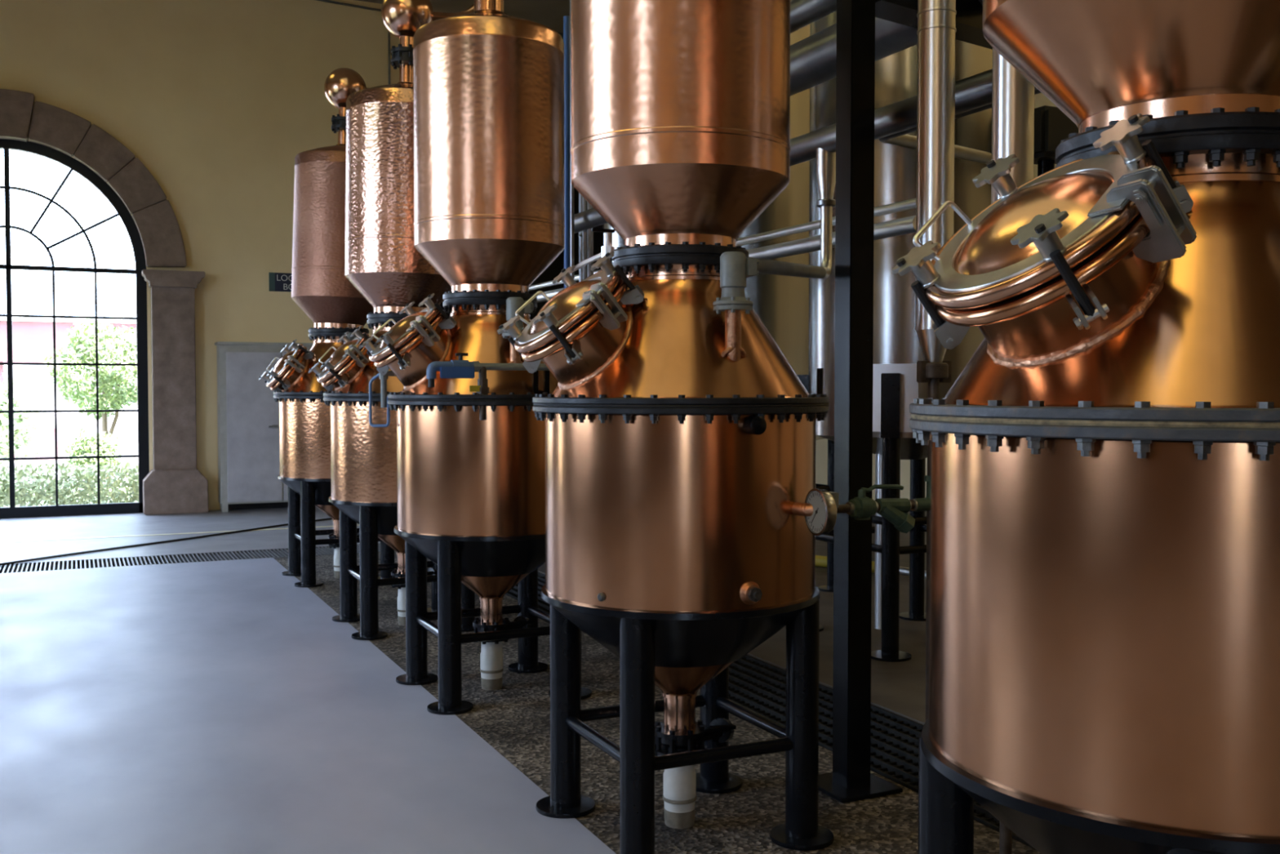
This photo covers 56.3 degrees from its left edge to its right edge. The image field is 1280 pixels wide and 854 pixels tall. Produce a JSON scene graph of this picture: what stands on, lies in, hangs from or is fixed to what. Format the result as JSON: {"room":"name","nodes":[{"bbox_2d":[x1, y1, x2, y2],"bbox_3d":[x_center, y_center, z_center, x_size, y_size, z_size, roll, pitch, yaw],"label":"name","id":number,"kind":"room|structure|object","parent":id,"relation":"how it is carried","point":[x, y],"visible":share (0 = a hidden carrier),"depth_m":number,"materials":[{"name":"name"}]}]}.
{"room":"processing plant","nodes":[
{"label":"processing plant","id":0,"kind":"room"},
{"bbox_2d":[0,444,137,483],"bbox_3d":[-17.942,0.590,35.802,60.000,0.100,46.000,-1,2,-25],"label":"ground","id":1,"kind":"structure","parent":0,"point":[126,450],"depth_m":27.70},
{"bbox_2d":[0,373,49,466],"bbox_3d":[-13.996,-0.135,25.460,2.580,2.482,2.535,-1,2,-25],"label":"shrubs","id":2,"kind":"object","parent":1,"relation":"on","point":[20,433],"visible":0.8,"depth_m":25.50,"materials":[{"name":"green plant"}]},
{"bbox_2d":[0,316,137,460],"bbox_3d":[-15.951,-0.972,31.520,26.400,3.480,7.650,-1,2,-25],"label":"building","id":3,"kind":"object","parent":1,"relation":"on","point":[32,337],"visible":0.19,"depth_m":28.78,"materials":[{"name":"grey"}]},
{"bbox_2d":[0,460,138,506],"bbox_3d":[-8.009,0.814,16.689,8.206,0.706,0.672,-1,2,-25],"label":"hedge","id":4,"kind":"object","parent":1,"relation":"on","point":[65,495],"visible":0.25,"depth_m":16.60,"materials":[{"name":"green plant"}]},
{"bbox_2d":[1,480,137,506],"bbox_3d":[-9.977,1.079,18.890,24.000,0.030,4.800,-1,2,-25],"label":"lawn","id":5,"kind":"structure","parent":1,"relation":"on","point":[110,489],"depth_m":19.35,"materials":[{"name":"green plant"}]},
{"bbox_2d":[41,318,137,484],"bbox_3d":[-9.046,-0.401,20.105,1.786,2.840,1.766,-1,2,-25],"label":"topiary tree","id":6,"kind":"object","parent":5,"relation":"on","point":[122,344],"visible":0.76,"depth_m":19.64,"materials":[{"name":"green plant"}]},
{"bbox_2d":[61,427,122,480],"bbox_3d":[-8.828,0.456,19.325,0.925,0.911,0.941,-1,2,-25],"label":"round bush","id":7,"kind":"object","parent":5,"relation":"on","point":[86,444],"visible":0.74,"depth_m":19.10,"materials":[{"name":"green plant"}]},
{"bbox_2d":[0,0,399,510],"bbox_3d":[-7.204,-2.321,14.999,9.000,6.850,0.400,-1,2,-25],"label":"wall","id":8,"kind":"structure","parent":0,"point":[219,100],"depth_m":15.56,"materials":[{"name":"beige paint"}]},
{"bbox_2d":[0,138,149,518],"bbox_3d":[-7.716,-1.199,14.645,3.120,4.630,0.090,-1,2,-25],"label":"window","id":9,"kind":"structure","parent":8,"relation":"in","point":[143,455],"depth_m":14.94,"materials":[{"name":"black"}]},
{"bbox_2d":[0,88,208,515],"bbox_3d":[-7.625,-1.462,14.442,4.480,5.170,0.340,-1,2,-25],"label":"arch surround","id":10,"kind":"object","parent":8,"relation":"attached to","point":[175,484],"visible":1,"depth_m":15.11,"materials":[{"name":"beige stone"}]},
{"bbox_2d":[268,272,291,292],"bbox_3d":[-4.535,-1.929,16.031,0.842,0.245,0.026,-1,2,-25],"label":"wall sign","id":11,"kind":"object","parent":8,"relation":"attached to","point":[278,282],"visible":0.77,"depth_m":15.90,"materials":[{"name":"blue"}]},
{"bbox_2d":[315,0,381,11],"bbox_3d":[-3.871,-5.702,16.205,1.751,0.102,0.032,-1,2,-25],"label":"conduit","id":12,"kind":"object","parent":8,"relation":"attached to","point":[325,1],"visible":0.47,"depth_m":16.17,"materials":[{"name":"metal"}]},
{"bbox_2d":[387,31,391,84],"bbox_3d":[-3.441,-2.305,16.517,0.032,6.680,0.032,-1,2,-25],"label":"conduit","id":13,"kind":"object","parent":8,"relation":"attached to","point":[388,33],"visible":0.02,"depth_m":16.42,"materials":[{"name":"metal"}]},
{"bbox_2d":[355,0,569,33],"bbox_3d":[0.814,-5.519,4.904,14.600,0.200,24.900,-1,2,-25],"label":"ceiling","id":14,"kind":"structure","parent":0,"point":[550,14],"depth_m":16.59,"materials":[{"name":"beige paint"}]},
{"bbox_2d":[790,0,836,33],"bbox_3d":[0.382,-3.855,7.519,0.156,3.278,12.500,-1,2,-25],"label":"pipe","id":15,"kind":"object","parent":14,"relation":"hanging from","point":[803,13],"visible":0.02,"depth_m":6.37,"materials":[{"name":"metal"}]},
{"bbox_2d":[0,506,926,754],"bbox_3d":[0.502,1.483,8.025,16.300,0.300,30.000,-1,2,-25],"label":"floor","id":16,"kind":"structure","parent":0,"point":[13,529],"depth_m":11.91,"materials":[{"name":"grey concrete"}]},
{"bbox_2d":[0,517,332,565],"bbox_3d":[-4.620,1.165,12.816,0.164,0.022,5.150,1,2,29],"label":"power cord","id":17,"kind":"object","parent":16,"relation":"on","point":[329,518],"visible":0.72,"depth_m":12.07,"materials":[{"name":"black rubber"}]},
{"bbox_2d":[0,524,359,542],"bbox_3d":[-6.245,1.185,12.524,7.930,0.003,0.100,-1,2,-25],"label":"trim","id":18,"kind":"structure","parent":16,"relation":"on","point":[357,524],"depth_m":12.94,"materials":[{"name":"beige"}]},
{"bbox_2d":[214,341,315,511],"bbox_3d":[-4.729,-0.012,15.770,1.600,2.184,0.429,-1,2,-25],"label":"door","id":19,"kind":"structure","parent":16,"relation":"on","point":[248,412],"depth_m":15.44,"materials":[{"name":"grey paint"}]},
{"bbox_2d":[602,0,834,591],"bbox_3d":[0.629,-1.133,9.714,1.860,4.820,1.860,-1,2,-25],"label":"tank","id":20,"kind":"object","parent":16,"relation":"on","point":[781,302],"visible":0.02,"depth_m":8.93,"materials":[{"name":"metal"}]},
{"bbox_2d":[815,555,874,573],"bbox_3d":[1.815,1.203,10.490,0.930,0.098,0.120,2,2,42],"label":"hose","id":21,"kind":"object","parent":16,"relation":"on","point":[820,561],"visible":0.06,"depth_m":10.61,"materials":[{"name":"yellow"}]},
{"bbox_2d":[785,10,992,662],"bbox_3d":[1.702,-0.966,7.627,1.240,4.620,1.240,-1,2,-25],"label":"tank","id":22,"kind":"object","parent":16,"relation":"on","point":[897,350],"visible":0.36,"depth_m":7.05,"materials":[{"name":"metal"}]},
{"bbox_2d":[899,566,926,578],"bbox_3d":[2.492,1.227,9.740,0.070,0.068,1.046,-1,2,-38],"label":"pipe","id":23,"kind":"object","parent":16,"relation":"on","point":[903,571],"visible":0.1,"depth_m":10.04,"materials":[{"name":"silver metal"}]},
{"bbox_2d":[1033,105,1079,176],"bbox_3d":[2.468,-0.280,7.313,0.300,3.270,0.280,-1,2,-25],"label":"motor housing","id":24,"kind":"object","parent":16,"relation":"on","point":[1052,126],"visible":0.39,"depth_m":7.12,"materials":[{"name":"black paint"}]},
{"bbox_2d":[0,551,1041,853],"bbox_3d":[-1.364,1.700,1.403,7.280,0.303,19.600,-1,2,-25],"label":"floor","id":25,"kind":"structure","parent":0,"point":[213,707],"depth_m":5.39,"materials":[{"name":"grey concrete"}]},
{"bbox_2d":[0,542,395,573],"bbox_3d":[-5.380,1.262,10.689,7.930,0.032,0.640,-1,2,-25],"label":"drain grate","id":26,"kind":"object","parent":25,"relation":"in","point":[320,550],"visible":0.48,"depth_m":11.23,"materials":[{"name":"metal"}]},
{"bbox_2d":[258,67,394,586],"bbox_3d":[-2.488,-0.978,10.040,1.206,4.488,1.166,1,2,18],"label":"copper still","id":27,"kind":"object","parent":25,"relation":"on","point":[320,286],"visible":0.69,"depth_m":9.68,"materials":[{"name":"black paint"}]},
{"bbox_2d":[315,504,359,548],"bbox_3d":[-2.527,0.810,10.094,0.500,0.410,0.500,-1,2,-25],"label":"outlet","id":28,"kind":"object","parent":27,"relation":"attached to","point":[332,511],"depth_m":10.00,"materials":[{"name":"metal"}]},
{"bbox_2d":[333,546,339,577],"bbox_3d":[-2.527,1.143,10.105,0.125,0.265,0.125,-1,2,-25],"label":"drain pipe","id":29,"kind":"object","parent":25,"relation":"on","point":[336,551],"visible":0.38,"depth_m":10.05,"materials":[{"name":"white plastic"}]},
{"bbox_2d":[308,0,475,639],"bbox_3d":[-1.573,-0.920,8.047,1.135,4.502,1.176,1,2,22],"label":"copper still","id":30,"kind":"object","parent":25,"relation":"on","point":[382,261],"visible":0.56,"depth_m":7.67,"materials":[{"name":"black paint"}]},
{"bbox_2d":[377,534,437,588],"bbox_3d":[-1.581,0.875,8.086,0.500,0.410,0.500,-1,2,-25],"label":"outlet","id":31,"kind":"object","parent":30,"relation":"attached to","point":[396,542],"depth_m":8.00,"materials":[{"name":"orange metal"}]},
{"bbox_2d":[396,586,405,625],"bbox_3d":[-1.581,1.208,8.097,0.125,0.265,0.125,-1,2,-25],"label":"drain pipe","id":32,"kind":"object","parent":25,"relation":"on","point":[401,609],"visible":0.44,"depth_m":8.04,"materials":[{"name":"white plastic"}]},
{"bbox_2d":[358,0,591,715],"bbox_3d":[-0.796,-0.829,6.294,1.141,4.434,1.156,1,2,21],"label":"copper still","id":33,"kind":"object","parent":25,"relation":"on","point":[489,215],"visible":0.88,"depth_m":5.95,"materials":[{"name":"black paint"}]},
{"bbox_2d":[368,370,395,426],"bbox_3d":[-1.329,-0.156,6.308,0.198,0.313,0.086,0,2,-12],"label":"pipe","id":34,"kind":"object","parent":33,"relation":"attached to","point":[384,397],"visible":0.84,"depth_m":6.29,"materials":[{"name":"metal"}]},
{"bbox_2d":[469,385,480,391],"bbox_3d":[-0.788,-0.186,5.797,0.075,0.030,0.004,-1,2,-25],"label":"tag","id":35,"kind":"object","parent":33,"relation":"attached to","point":[472,388],"visible":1,"depth_m":5.79,"materials":[{"name":"yellow"}]},
{"bbox_2d":[426,352,549,420],"bbox_3d":[-0.653,-0.198,5.869,0.799,0.325,0.083,-1,2,-25],"label":"pipe","id":36,"kind":"object","parent":33,"relation":"attached to","point":[460,368],"visible":0.89,"depth_m":5.80,"materials":[{"name":"blue metal"}]},
{"bbox_2d":[461,572,531,644],"bbox_3d":[-0.790,0.932,6.360,0.500,0.410,0.500,-1,2,-25],"label":"outlet","id":37,"kind":"object","parent":33,"relation":"attached to","point":[491,588],"depth_m":6.28,"materials":[{"name":"orange metal"}]},
{"bbox_2d":[480,641,503,690],"bbox_3d":[-0.790,1.264,6.371,0.125,0.265,0.125,-1,2,-25],"label":"drain pipe","id":38,"kind":"object","parent":25,"relation":"on","point":[491,668],"visible":0.98,"depth_m":6.32,"materials":[{"name":"white plastic"}]},
{"bbox_2d":[563,16,569,288],"bbox_3d":[-0.457,-0.601,7.506,0.040,3.900,0.039,-1,2,-25],"label":"pipe","id":39,"kind":"object","parent":25,"relation":"on","point":[566,19],"visible":0.34,"depth_m":7.45,"materials":[{"name":"metal"}]},
{"bbox_2d":[569,0,574,279],"bbox_3d":[-0.432,-0.755,7.623,0.028,4.200,0.028,-1,2,-25],"label":"pipe","id":40,"kind":"object","parent":25,"relation":"on","point":[571,187],"visible":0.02,"depth_m":7.59,"materials":[{"name":"metal"}]},
{"bbox_2d":[497,0,834,853],"bbox_3d":[0.145,-0.805,4.315,1.135,4.514,1.138,1,2,20],"label":"copper still","id":41,"kind":"object","parent":25,"relation":"on","point":[680,435],"visible":1,"depth_m":3.98,"materials":[{"name":"orange metal"}]},
{"bbox_2d":[570,227,614,273],"bbox_3d":[-0.238,-0.675,5.096,0.090,0.144,1.496,0,2,-8],"label":"tube","id":42,"kind":"object","parent":41,"relation":"attached to","point":[607,246],"visible":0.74,"depth_m":4.37,"materials":[{"name":"silver metal"}]},
{"bbox_2d":[654,661,736,755],"bbox_3d":[0.145,0.996,4.375,0.500,0.410,0.500,-1,2,-25],"label":"outlet","id":43,"kind":"object","parent":41,"relation":"attached to","point":[679,682],"depth_m":4.31,"materials":[{"name":"orange metal"}]},
{"bbox_2d":[573,68,1037,279],"bbox_3d":[-0.465,-0.989,6.937,0.968,0.740,12.000,-1,2,-25],"label":"pipe","id":44,"kind":"object","parent":41,"relation":"attached to","point":[975,91],"visible":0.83,"depth_m":5.06,"materials":[{"name":"metal"}]},
{"bbox_2d":[791,475,931,535],"bbox_3d":[0.795,0.272,4.091,0.585,0.194,0.210,-1,2,-25],"label":"valve","id":45,"kind":"object","parent":41,"relation":"attached to","point":[820,508],"visible":0.97,"depth_m":4.05,"materials":[{"name":"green metal"}]},
{"bbox_2d":[662,764,696,828],"bbox_3d":[0.145,1.329,4.386,0.125,0.265,0.125,-1,2,-25],"label":"drain pipe","id":46,"kind":"object","parent":25,"relation":"on","point":[679,796],"visible":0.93,"depth_m":4.34,"materials":[{"name":"white plastic"}]},
{"bbox_2d":[818,0,902,802],"bbox_3d":[0.845,-1.983,4.674,0.290,6.845,0.290,-1,2,-25],"label":"steel column","id":47,"kind":"structure","parent":25,"relation":"on","point":[851,779],"depth_m":4.69,"materials":[{"name":"black metal"}]},
{"bbox_2d":[875,0,992,49],"bbox_3d":[2.805,-1.919,6.162,4.800,0.422,0.161,-1,2,-37],"label":"steel beam","id":48,"kind":"structure","parent":47,"relation":"attached to","point":[969,16],"depth_m":4.99,"materials":[{"name":"black metal"}]},
{"bbox_2d":[790,0,982,96],"bbox_3d":[0.382,-2.039,7.578,0.250,0.330,12.500,-1,2,-25],"label":"pipe","id":49,"kind":"object","parent":48,"relation":"attached to","point":[812,58],"visible":0.02,"depth_m":6.14,"materials":[{"name":"metal"}]},
{"bbox_2d":[528,198,915,290],"bbox_3d":[-0.325,-1.552,9.285,0.047,0.762,7.840,-1,2,-25],"label":"pipe","id":50,"kind":"object","parent":49,"relation":"hanging from","point":[909,204],"visible":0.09,"depth_m":6.73,"materials":[{"name":"silver metal"}]},
{"bbox_2d":[450,215,915,313],"bbox_3d":[-0.325,-1.114,9.299,0.082,0.120,7.840,-1,2,-25],"label":"pipe","id":51,"kind":"object","parent":50,"relation":"attached to","point":[906,225],"visible":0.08,"depth_m":6.58,"materials":[{"name":"silver metal"}]},
{"bbox_2d":[878,89,1041,164],"bbox_3d":[1.419,-1.322,5.057,0.773,0.160,2.530,0,2,2],"label":"pipe","id":52,"kind":"object","parent":50,"relation":"attached to","point":[902,139],"visible":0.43,"depth_m":5.44,"materials":[{"name":"metal"}]},
{"bbox_2d":[914,0,956,722],"bbox_3d":[1.030,-1.943,4.138,0.134,6.860,0.134,-1,2,-25],"label":"pipe","id":53,"kind":"object","parent":25,"relation":"on","point":[936,19],"visible":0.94,"depth_m":4.12,"materials":[{"name":"metal"}]},
{"bbox_2d":[991,48,1034,853],"bbox_3d":[1.218,-1.934,3.878,0.138,6.860,0.138,-1,2,-25],"label":"pipe","id":54,"kind":"object","parent":25,"relation":"on","point":[1012,94],"visible":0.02,"depth_m":3.85,"materials":[{"name":"metal"}]},
{"bbox_2d":[891,0,1279,853],"bbox_3d":[1.083,-0.741,2.361,1.135,4.514,1.135,1,2,20],"label":"copper still","id":55,"kind":"object","parent":25,"relation":"on","point":[1104,582],"visible":1,"depth_m":2.07,"materials":[{"name":"orange metal"}]},
{"bbox_2d":[440,187,602,320],"bbox_3d":[-1.813,-2.506,20.684,6.000,6.850,5.300,-1,2,-25],"label":"wall","id":56,"kind":"structure","parent":0,"point":[553,270],"depth_m":23.49,"materials":[{"name":"yellow paint"}]},
{"bbox_2d":[731,684,995,822],"bbox_3d":[-1.206,1.734,1.833,7.930,0.050,20.240,-1,2,-25],"label":"floor","id":57,"kind":"structure","parent":0,"point":[983,817],"depth_m":5.65,"materials":[{"name":"black"}]},
{"bbox_2d":[505,571,1037,850],"bbox_3d":[2.224,1.509,3.087,0.602,0.030,19.580,-1,2,-25],"label":"drain grate","id":58,"kind":"object","parent":57,"relation":"on","point":[743,668],"visible":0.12,"depth_m":5.83,"materials":[{"name":"metal"}]},
{"bbox_2d":[577,192,593,282],"bbox_3d":[-0.402,-0.275,8.991,0.045,3.150,0.750,0,2,-9],"label":"rack","id":59,"kind":"object","parent":58,"relation":"on","point":[585,237],"visible":0.12,"depth_m":9.00,"materials":[{"name":"metal"}]},
{"bbox_2d":[815,93,1079,500],"bbox_3d":[6.156,-2.177,10.570,0.200,6.850,30.400,-1,2,-25],"label":"wall","id":60,"kind":"structure","parent":0,"point":[1040,100],"depth_m":16.07,"materials":[{"name":"beige paint"}]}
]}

